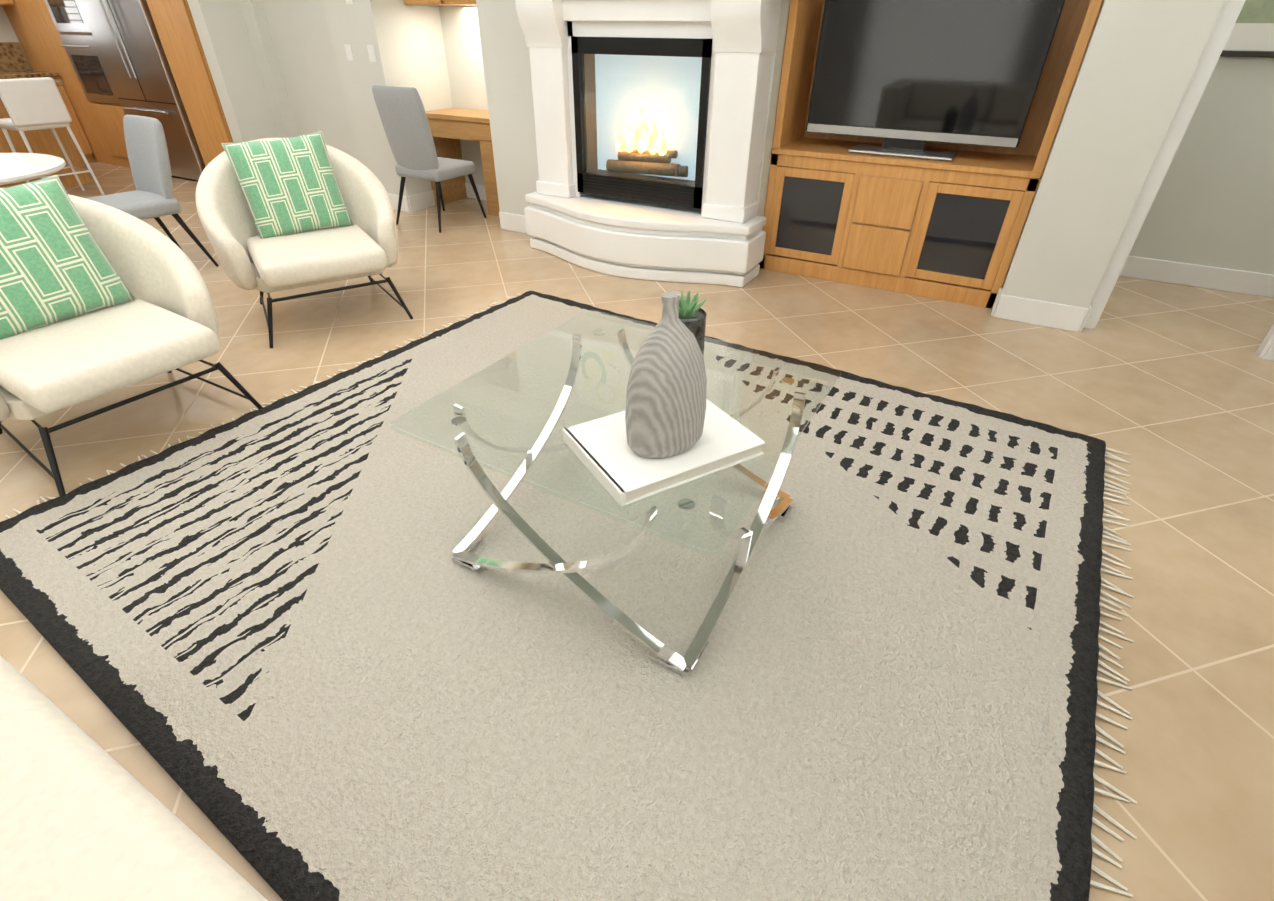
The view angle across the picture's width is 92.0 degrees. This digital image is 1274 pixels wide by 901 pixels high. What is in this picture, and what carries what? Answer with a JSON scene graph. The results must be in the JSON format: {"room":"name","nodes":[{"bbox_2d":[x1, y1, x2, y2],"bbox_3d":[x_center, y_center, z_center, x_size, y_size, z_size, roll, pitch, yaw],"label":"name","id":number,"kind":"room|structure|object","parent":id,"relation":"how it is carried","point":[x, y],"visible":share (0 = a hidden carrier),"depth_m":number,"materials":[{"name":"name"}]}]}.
{"room":"living room","nodes":[
{"label":"living room","id":0,"kind":"room"},
{"bbox_2d":[0,5,31,70],"bbox_3d":[-8.319,-3.828,5.355,0.160,2.920,7.860,18,38,24],"label":"wall","id":1,"kind":"structure","parent":0,"point":[7,33],"depth_m":6.98,"materials":[{"name":"paint"}]},
{"bbox_2d":[0,0,14,4],"bbox_3d":[-7.034,-5.300,6.441,0.356,1.020,0.250,18,38,24],"label":"upper cabinet","id":2,"kind":"object","parent":1,"relation":"attached to","point":[6,2],"visible":0.93,"depth_m":6.69,"materials":[{"name":"brown wood"}]},
{"bbox_2d":[0,42,31,70],"bbox_3d":[-8.648,-3.323,4.771,0.016,0.858,6.180,18,38,24],"label":"backsplash","id":3,"kind":"structure","parent":1,"relation":"attached to","point":[12,56],"depth_m":7.07,"materials":[{"name":"brown stone"}]},
{"bbox_2d":[187,0,277,142],"bbox_3d":[-5.106,-2.354,3.255,0.160,2.920,6.560,18,38,24],"label":"wall","id":4,"kind":"structure","parent":0,"point":[222,30],"depth_m":5.53,"materials":[{"name":"paint"}]},
{"bbox_2d":[0,162,1273,900],"bbox_3d":[-2.466,-0.668,3.524,14.100,0.120,8.500,18,38,24],"label":"floor","id":5,"kind":"structure","parent":0,"point":[1168,388],"depth_m":2.69,"materials":[{"name":"tile"}]},
{"bbox_2d":[0,153,65,184],"bbox_3d":[-3.631,-1.140,3.403,1.040,0.775,1.040,18,38,24],"label":"dining table","id":6,"kind":"object","parent":5,"relation":"on","point":[17,167],"visible":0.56,"depth_m":3.28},
{"bbox_2d":[0,98,91,187],"bbox_3d":[-6.628,-2.713,5.539,0.570,0.900,2.400,18,38,24],"label":"kitchen island","id":7,"kind":"object","parent":5,"relation":"on","point":[43,141],"depth_m":6.16,"materials":[{"name":"brown wood"}]},
{"bbox_2d":[0,77,63,84],"bbox_3d":[-6.541,-3.075,5.234,0.840,0.044,2.500,18,38,24],"label":"island countertop","id":8,"kind":"structure","parent":7,"relation":"on","point":[57,82],"depth_m":6.08,"materials":[{"name":"brown stone"}]},
{"bbox_2d":[0,77,104,194],"bbox_3d":[-5.551,-2.901,5.743,0.448,1.001,0.440,18,38,24],"label":"stool","id":9,"kind":"object","parent":5,"relation":"on","point":[30,104],"visible":0.81,"depth_m":5.51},
{"bbox_2d":[2,0,109,163],"bbox_3d":[-6.514,-4.783,7.074,1.046,2.580,0.646,18,38,24],"label":"tall cabinet","id":10,"kind":"object","parent":5,"relation":"on","point":[34,34],"depth_m":6.96,"materials":[{"name":"brown wood"}]},
{"bbox_2d":[30,76,94,162],"bbox_3d":[-6.963,-3.888,7.248,0.636,0.900,0.400,18,38,24],"label":"base cabinet","id":11,"kind":"object","parent":5,"relation":"on","point":[78,132],"visible":0.02,"depth_m":7.25,"materials":[{"name":"brown wood"}]},
{"bbox_2d":[0,70,58,77],"bbox_3d":[-8.376,-2.858,4.893,0.656,0.038,6.170,18,38,24],"label":"countertop","id":12,"kind":"structure","parent":11,"relation":"on","point":[25,73],"depth_m":6.86,"materials":[{"name":"brown stone"}]},
{"bbox_2d":[38,0,130,167],"bbox_3d":[-5.724,-4.513,6.693,0.790,2.580,0.680,18,38,24],"label":"tall cabinet","id":13,"kind":"object","parent":5,"relation":"on","point":[71,35],"depth_m":6.69,"materials":[{"name":"brown wood"}]},
{"bbox_2d":[0,175,262,495],"bbox_3d":[-2.197,-0.509,2.381,0.942,0.924,0.950,18,38,24],"label":"accent chair","id":14,"kind":"object","parent":5,"relation":"on","point":[97,299],"visible":0.98,"depth_m":2.34,"materials":[{"name":"beige fabric"}]},
{"bbox_2d":[0,175,136,347],"bbox_3d":[-2.316,-0.724,2.326,0.210,0.510,0.519,18,38,24],"label":"pillow","id":15,"kind":"object","parent":14,"relation":"on","point":[56,272],"depth_m":2.33,"materials":[{"name":"green fabric"}]},
{"bbox_2d":[0,656,267,900],"bbox_3d":[-0.610,0.874,0.387,2.370,0.920,1.005,18,38,24],"label":"sofa","id":16,"kind":"object","parent":5,"relation":"on","point":[84,816],"visible":1,"depth_m":0.84,"materials":[{"name":"beige fabric"}]},
{"bbox_2d":[74,0,204,179],"bbox_3d":[-4.894,-3.974,6.471,1.140,1.955,0.709,18,38,24],"label":"refrigerator","id":17,"kind":"object","parent":5,"relation":"on","point":[112,63],"depth_m":6.19,"materials":[{"name":"silver metal"}]},
{"bbox_2d":[86,115,218,266],"bbox_3d":[-3.306,-1.629,4.002,0.517,0.916,0.598,22,40,28],"label":"dining chair","id":18,"kind":"object","parent":5,"relation":"on","point":[150,196],"visible":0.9,"depth_m":3.98,"materials":[{"name":"grey fabric"}]},
{"bbox_2d":[146,0,233,167],"bbox_3d":[-4.115,-3.991,5.956,0.620,2.580,0.666,18,38,24],"label":"tall cabinet","id":19,"kind":"object","parent":5,"relation":"on","point":[175,29],"depth_m":5.87,"materials":[{"name":"brown wood"}]},
{"bbox_2d":[195,131,412,347],"bbox_3d":[-1.822,-1.204,3.400,1.016,0.924,1.000,18,38,24],"label":"accent chair","id":20,"kind":"object","parent":5,"relation":"on","point":[282,214],"visible":1,"depth_m":3.33,"materials":[{"name":"beige fabric"}]},
{"bbox_2d":[221,131,353,242],"bbox_3d":[-1.918,-1.465,3.413,0.342,0.510,0.479,18,38,24],"label":"pillow","id":21,"kind":"object","parent":20,"relation":"on","point":[289,185],"depth_m":3.36,"materials":[{"name":"green fabric"}]},
{"bbox_2d":[372,85,486,232],"bbox_3d":[-1.707,-2.429,5.086,0.517,1.036,0.599,18,38,24],"label":"desk chair","id":22,"kind":"object","parent":5,"relation":"on","point":[404,119],"visible":1,"depth_m":4.83,"materials":[{"name":"grey fabric"}]},
{"bbox_2d":[425,108,499,215],"bbox_3d":[-1.359,-2.600,5.556,1.062,0.785,0.445,18,38,24],"label":"desk","id":23,"kind":"object","parent":5,"relation":"on","point":[450,128],"visible":0.46,"depth_m":5.38,"materials":[{"name":"brown wood"}]},
{"bbox_2d":[0,291,1136,900],"bbox_3d":[-0.131,0.132,2.257,3.287,0.033,2.780,21,39,26],"label":"rug","id":24,"kind":"object","parent":5,"relation":"on","point":[304,655],"visible":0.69,"depth_m":1.68,"materials":[{"name":"beige fabric"}]},
{"bbox_2d":[391,310,840,673],"bbox_3d":[-0.013,0.048,1.901,0.965,0.505,0.965,18,38,24],"label":"coffee table","id":25,"kind":"object","parent":24,"relation":"on","point":[771,492],"visible":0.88,"depth_m":1.71,"materials":[{"name":"clear glass"}]},
{"bbox_2d":[563,399,764,506],"bbox_3d":[0.063,-0.022,1.522,0.403,0.038,0.300,-18,39,-25],"label":"book","id":26,"kind":"object","parent":25,"relation":"on","point":[619,468],"visible":0.79,"depth_m":1.45,"materials":[{"name":"white paper"}]},
{"bbox_2d":[625,292,706,457],"bbox_3d":[0.069,-0.171,1.377,0.160,0.368,0.190,18,38,24],"label":"decorative vase","id":27,"kind":"object","parent":26,"relation":"on","point":[665,411],"visible":1,"depth_m":1.34,"materials":[{"name":"grey ceramic"}]},
{"bbox_2d":[679,291,706,354],"bbox_3d":[0.132,-0.304,1.717,0.114,0.283,0.116,18,38,24],"label":"potted plant","id":28,"kind":"object","parent":25,"relation":"on","point":[692,315],"visible":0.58,"depth_m":1.65,"materials":[{"name":"green plant"}]},
{"bbox_2d":[515,0,781,286],"bbox_3d":[-0.042,-2.051,3.933,1.800,1.740,0.565,18,38,24],"label":"fireplace","id":29,"kind":"object","parent":5,"relation":"on","point":[650,118],"visible":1,"depth_m":3.99,"materials":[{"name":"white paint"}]},
{"bbox_2d":[758,0,857,279],"bbox_3d":[1.250,-2.464,3.745,0.538,2.656,0.615,18,38,24],"label":"tall cabinet","id":30,"kind":"object","parent":5,"relation":"on","point":[837,211],"depth_m":4.01,"materials":[{"name":"brown wood"}]},
{"bbox_2d":[830,136,937,291],"bbox_3d":[1.683,-2.322,3.544,0.457,2.656,0.615,18,38,24],"label":"drawer cabinet","id":31,"kind":"object","parent":5,"relation":"on","point":[885,195],"depth_m":3.85,"materials":[{"name":"brown wood"}]},
{"bbox_2d":[899,0,1102,308],"bbox_3d":[2.116,-2.180,3.345,0.537,2.656,0.615,18,38,24],"label":"tall cabinet","id":32,"kind":"object","parent":5,"relation":"on","point":[976,206],"depth_m":3.62,"materials":[{"name":"brown wood"}]},
{"bbox_2d":[806,0,1065,161],"bbox_3d":[1.633,-2.164,3.550,1.220,0.823,0.260,18,38,24],"label":"tv","id":33,"kind":"object","parent":32,"relation":"in","point":[906,78],"visible":1,"depth_m":3.50,"materials":[{"name":"black metal"}]},
{"bbox_2d":[239,0,1224,315],"bbox_3d":[0.885,-2.844,4.059,9.340,2.920,1.300,18,38,24],"label":"wall","id":34,"kind":"structure","parent":0,"point":[1139,62],"depth_m":4.37,"materials":[{"name":"paint"}]},
{"bbox_2d":[344,44,353,60],"bbox_3d":[-2.382,-3.288,5.081,0.075,0.115,0.009,18,38,24],"label":"switch plate","id":35,"kind":"object","parent":34,"relation":"attached to","point":[348,50],"visible":1,"depth_m":5.08,"materials":[{"name":"white plastic"}]},
{"bbox_2d":[367,45,376,61],"bbox_3d":[-2.147,-3.211,4.973,0.075,0.115,0.009,18,38,24],"label":"switch plate","id":36,"kind":"object","parent":34,"relation":"attached to","point":[371,53],"visible":1,"depth_m":4.97,"materials":[{"name":"white plastic"}]},
{"bbox_2d":[388,193,407,211],"bbox_3d":[-2.326,-2.319,5.702,0.530,0.140,0.020,18,38,24],"label":"baseboard","id":37,"kind":"structure","parent":34,"relation":"attached to","point":[394,198],"depth_m":5.63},
{"bbox_2d":[404,190,434,211],"bbox_3d":[-1.899,-2.408,5.839,0.020,0.140,0.726,18,38,24],"label":"baseboard","id":38,"kind":"structure","parent":34,"relation":"attached to","point":[423,200],"depth_m":5.67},
{"bbox_2d":[403,0,476,5],"bbox_3d":[-1.336,-3.959,4.644,1.062,0.960,0.405,18,38,24],"label":"upper cabinet","id":39,"kind":"object","parent":34,"relation":"attached to","point":[444,2],"visible":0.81,"depth_m":4.87,"materials":[{"name":"brown wood"}]},
{"bbox_2d":[465,183,486,200],"bbox_3d":[-1.254,-2.441,5.897,1.070,0.140,0.016,18,38,24],"label":"baseboard","id":40,"kind":"structure","parent":34,"relation":"attached to","point":[480,188],"depth_m":6.04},
{"bbox_2d":[499,212,526,233],"bbox_3d":[-0.178,-1.614,4.708,2.230,0.140,0.016,18,38,24],"label":"baseboard","id":41,"kind":"structure","parent":34,"relation":"attached to","point":[508,221],"depth_m":5.09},
{"bbox_2d":[991,288,1091,331],"bbox_3d":[2.329,-0.800,3.559,0.472,0.140,0.036,18,38,24],"label":"baseboard","id":42,"kind":"structure","parent":34,"relation":"attached to","point":[1046,314],"depth_m":3.54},
{"bbox_2d":[1083,0,1273,360],"bbox_3d":[2.990,-1.523,2.790,0.912,2.215,0.085,18,38,24],"label":"door frame","id":43,"kind":"structure","parent":34,"relation":"attached to","point":[1229,13],"depth_m":3.05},
{"bbox_2d":[1129,56,1273,274],"bbox_3d":[4.068,-2.276,3.280,2.850,2.920,0.160,18,38,24],"label":"wall","id":44,"kind":"structure","parent":0,"point":[1212,205],"depth_m":3.85,"materials":[{"name":"paint"}]},
{"bbox_2d":[1119,255,1273,297],"bbox_3d":[4.056,-1.073,3.983,2.750,0.140,0.016,18,38,24],"label":"baseboard","id":45,"kind":"structure","parent":44,"relation":"attached to","point":[1224,279],"depth_m":4.11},
{"bbox_2d":[1220,0,1273,57],"bbox_3d":[3.592,-2.650,3.216,0.780,1.000,0.030,18,38,24],"label":"picture frame","id":46,"kind":"object","parent":44,"relation":"attached to","point":[1251,34],"visible":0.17,"depth_m":3.48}
]}

